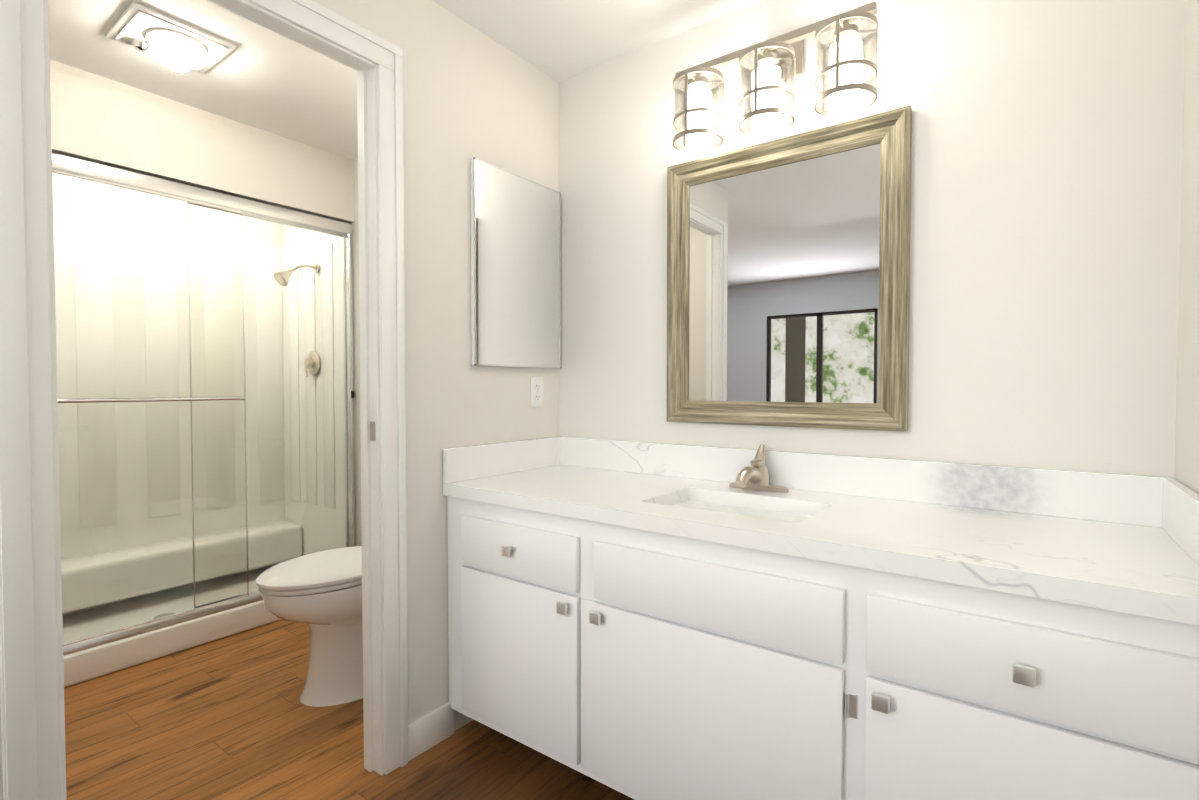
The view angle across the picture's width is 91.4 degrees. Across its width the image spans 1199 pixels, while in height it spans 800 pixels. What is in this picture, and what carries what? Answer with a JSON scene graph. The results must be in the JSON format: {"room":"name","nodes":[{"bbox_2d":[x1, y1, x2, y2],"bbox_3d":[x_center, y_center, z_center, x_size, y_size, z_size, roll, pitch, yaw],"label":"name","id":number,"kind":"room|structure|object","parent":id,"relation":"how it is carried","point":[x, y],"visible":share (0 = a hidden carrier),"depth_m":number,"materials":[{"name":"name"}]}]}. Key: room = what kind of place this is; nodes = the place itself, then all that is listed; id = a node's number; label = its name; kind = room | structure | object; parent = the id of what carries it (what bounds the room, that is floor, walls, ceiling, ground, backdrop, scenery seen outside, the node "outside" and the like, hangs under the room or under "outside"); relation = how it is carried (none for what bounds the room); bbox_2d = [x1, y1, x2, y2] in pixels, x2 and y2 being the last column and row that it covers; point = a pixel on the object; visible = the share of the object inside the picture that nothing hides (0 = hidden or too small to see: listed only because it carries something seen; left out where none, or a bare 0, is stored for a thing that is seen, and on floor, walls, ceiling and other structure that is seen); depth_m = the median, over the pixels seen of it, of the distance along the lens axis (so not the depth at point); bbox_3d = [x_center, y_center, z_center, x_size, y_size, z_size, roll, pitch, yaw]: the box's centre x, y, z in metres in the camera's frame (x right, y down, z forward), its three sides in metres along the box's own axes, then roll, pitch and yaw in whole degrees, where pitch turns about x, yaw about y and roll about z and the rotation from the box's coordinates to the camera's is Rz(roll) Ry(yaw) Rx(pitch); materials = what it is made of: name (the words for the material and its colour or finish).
{"room":"bathroom","nodes":[
{"label":"bathroom","id":0,"kind":"room"},
{"bbox_2d":[52,173,282,247],"bbox_3d":[-2.548,-0.107,3.155,0.060,2.460,1.630,1,2,36],"label":"wall","id":1,"kind":"structure","parent":0,"point":[172,220],"depth_m":3.21,"materials":[{"name":"white paint"}]},
{"bbox_2d":[50,59,354,222],"bbox_3d":[-1.894,-1.154,2.648,0.090,0.342,1.630,1,2,36],"label":"wall","id":2,"kind":"structure","parent":0,"point":[98,118],"depth_m":2.63,"materials":[{"name":"white paint"}]},
{"bbox_2d":[0,0,558,799],"bbox_3d":[-0.704,-0.073,1.780,0.060,2.460,1.720,1,2,36],"label":"wall","id":3,"kind":"structure","parent":0,"point":[470,92],"depth_m":1.97,"materials":[{"name":"white paint"}]},
{"bbox_2d":[0,0,407,799],"bbox_3d":[-0.911,0.042,1.497,0.095,2.243,0.906,1,2,36],"label":"door frame","id":4,"kind":"structure","parent":3,"relation":"attached to","point":[32,666],"depth_m":1.18,"materials":[{"name":"white wood"}]},
{"bbox_2d":[408,702,453,760],"bbox_3d":[-0.563,1.095,1.939,0.013,0.115,0.197,1,2,36],"label":"baseboard","id":5,"kind":"structure","parent":3,"relation":"attached to","point":[429,730],"depth_m":1.93,"materials":[{"name":"white wood"}]},
{"bbox_2d":[443,436,558,483],"bbox_3d":[-0.347,0.217,2.201,0.020,0.117,0.584,1,2,36],"label":"backsplash","id":6,"kind":"structure","parent":3,"relation":"attached to","point":[466,462],"depth_m":2.15,"materials":[{"name":"white stone"}]},
{"bbox_2d":[471,157,560,367],"bbox_3d":[-0.307,-0.489,2.240,0.022,0.724,0.464,1,2,36],"label":"medicine cabinet mirror","id":7,"kind":"object","parent":3,"relation":"attached to","point":[515,270],"visible":1,"depth_m":2.20,"materials":[{"name":"white mirror"}]},
{"bbox_2d":[530,377,542,406],"bbox_3d":[-0.249,-0.032,2.341,0.008,0.120,0.072,1,2,36],"label":"electrical outlet plate","id":8,"kind":"object","parent":3,"relation":"attached to","point":[536,388],"visible":1,"depth_m":2.33,"materials":[{"name":"white plastic"}]},
{"bbox_2d":[64,619,634,799],"bbox_3d":[-2.275,1.229,0.869,5.526,0.100,5.500,1,2,36],"label":"floor","id":9,"kind":"structure","parent":0,"point":[232,717],"depth_m":1.95,"materials":[{"name":"brown wood"}]},
{"bbox_2d":[52,151,354,686],"bbox_3d":[-2.180,0.069,2.888,0.845,2.120,1.622,1,2,36],"label":"shower","id":10,"kind":"object","parent":9,"relation":"on","point":[205,391],"visible":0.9,"depth_m":3.17,"materials":[{"name":"white plastic"}]},
{"bbox_2d":[256,546,362,706],"bbox_3d":[-0.943,0.711,2.436,0.450,0.860,0.894,1,2,36],"label":"toilet","id":11,"kind":"object","parent":9,"relation":"on","point":[319,594],"visible":0.38,"depth_m":2.21,"materials":[{"name":"white ceramic"}]},
{"bbox_2d":[443,492,1198,799],"bbox_3d":[0.392,0.745,1.665,1.860,0.829,0.632,1,2,36],"label":"bathroom vanity","id":12,"kind":"object","parent":9,"relation":"on","point":[641,620],"depth_m":1.28,"materials":[{"name":"white painted wood"},{"name":"satin nickel"}]},
{"bbox_2d":[443,464,1198,615],"bbox_3d":[0.400,0.309,1.666,1.860,0.042,0.604,1,2,36],"label":"countertop","id":13,"kind":"structure","parent":12,"relation":"on","point":[1140,565],"depth_m":1.33,"materials":[{"name":"white stone"}]},
{"bbox_2d":[663,496,818,523],"bbox_3d":[0.384,0.405,1.651,0.514,0.172,0.350,1,2,36],"label":"sink","id":14,"kind":"object","parent":13,"relation":"in","point":[744,507],"depth_m":1.75,"materials":[{"name":"white ceramic"}]},
{"bbox_2d":[723,444,794,495],"bbox_3d":[0.473,0.214,1.818,0.196,0.141,0.194,1,2,36],"label":"faucet","id":15,"kind":"object","parent":13,"relation":"on","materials":[{"name":"silver metal"}]},
{"bbox_2d":[48,0,759,159],"bbox_3d":[-2.275,-1.330,0.807,5.526,0.100,5.500,1,2,36],"label":"ceiling","id":16,"kind":"structure","parent":0,"point":[264,78],"depth_m":2.20,"materials":[{"name":"white paint"}]},
{"bbox_2d":[105,1,235,73],"bbox_3d":[-1.557,-1.291,2.128,0.310,0.042,0.310,1,2,36],"label":"fan light","id":17,"kind":"object","parent":16,"relation":"attached to","point":[140,27],"visible":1,"depth_m":2.09,"materials":[{"name":"white plastic"}]},
{"bbox_2d":[283,0,1185,545],"bbox_3d":[-0.312,-0.094,2.628,4.286,2.460,0.170,1,2,36],"label":"wall","id":18,"kind":"structure","parent":0,"point":[1046,216],"depth_m":1.57,"materials":[{"name":"white paint"}]},
{"bbox_2d":[673,1,877,152],"bbox_3d":[0.518,-0.996,1.794,0.622,0.311,0.207,1,2,36],"label":"vanity light bar","id":19,"kind":"object","parent":18,"relation":"attached to","point":[846,64],"visible":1,"depth_m":1.73,"materials":[{"name":"clear glass"}]},
{"bbox_2d":[667,106,911,431],"bbox_3d":[0.562,-0.372,1.882,0.776,0.912,0.036,1,2,36],"label":"framed mirror","id":20,"kind":"object","parent":18,"relation":"attached to","point":[788,281],"visible":1,"depth_m":1.85,"materials":[{"name":"wood"},{"name":"silver mirror glass"}]},
{"bbox_2d":[559,436,1162,527],"bbox_3d":[0.573,0.224,1.899,1.860,0.117,0.020,1,2,36],"label":"backsplash","id":21,"kind":"structure","parent":18,"relation":"attached to","point":[1121,498],"depth_m":1.65,"materials":[{"name":"white stone"}]},
{"bbox_2d":[1174,0,1198,493],"bbox_3d":[-0.153,-0.012,-0.721,0.060,2.460,5.100,1,2,36],"label":"wall","id":22,"kind":"structure","parent":0,"point":[1186,473],"depth_m":1.26,"materials":[{"name":"white paint"}]},
{"bbox_2d":[1159,477,1198,567],"bbox_3d":[1.136,0.243,1.111,0.020,0.117,0.584,1,2,36],"label":"backsplash","id":23,"kind":"structure","parent":22,"relation":"attached to","point":[1178,504],"depth_m":1.19,"materials":[{"name":"white stone"}]}
]}

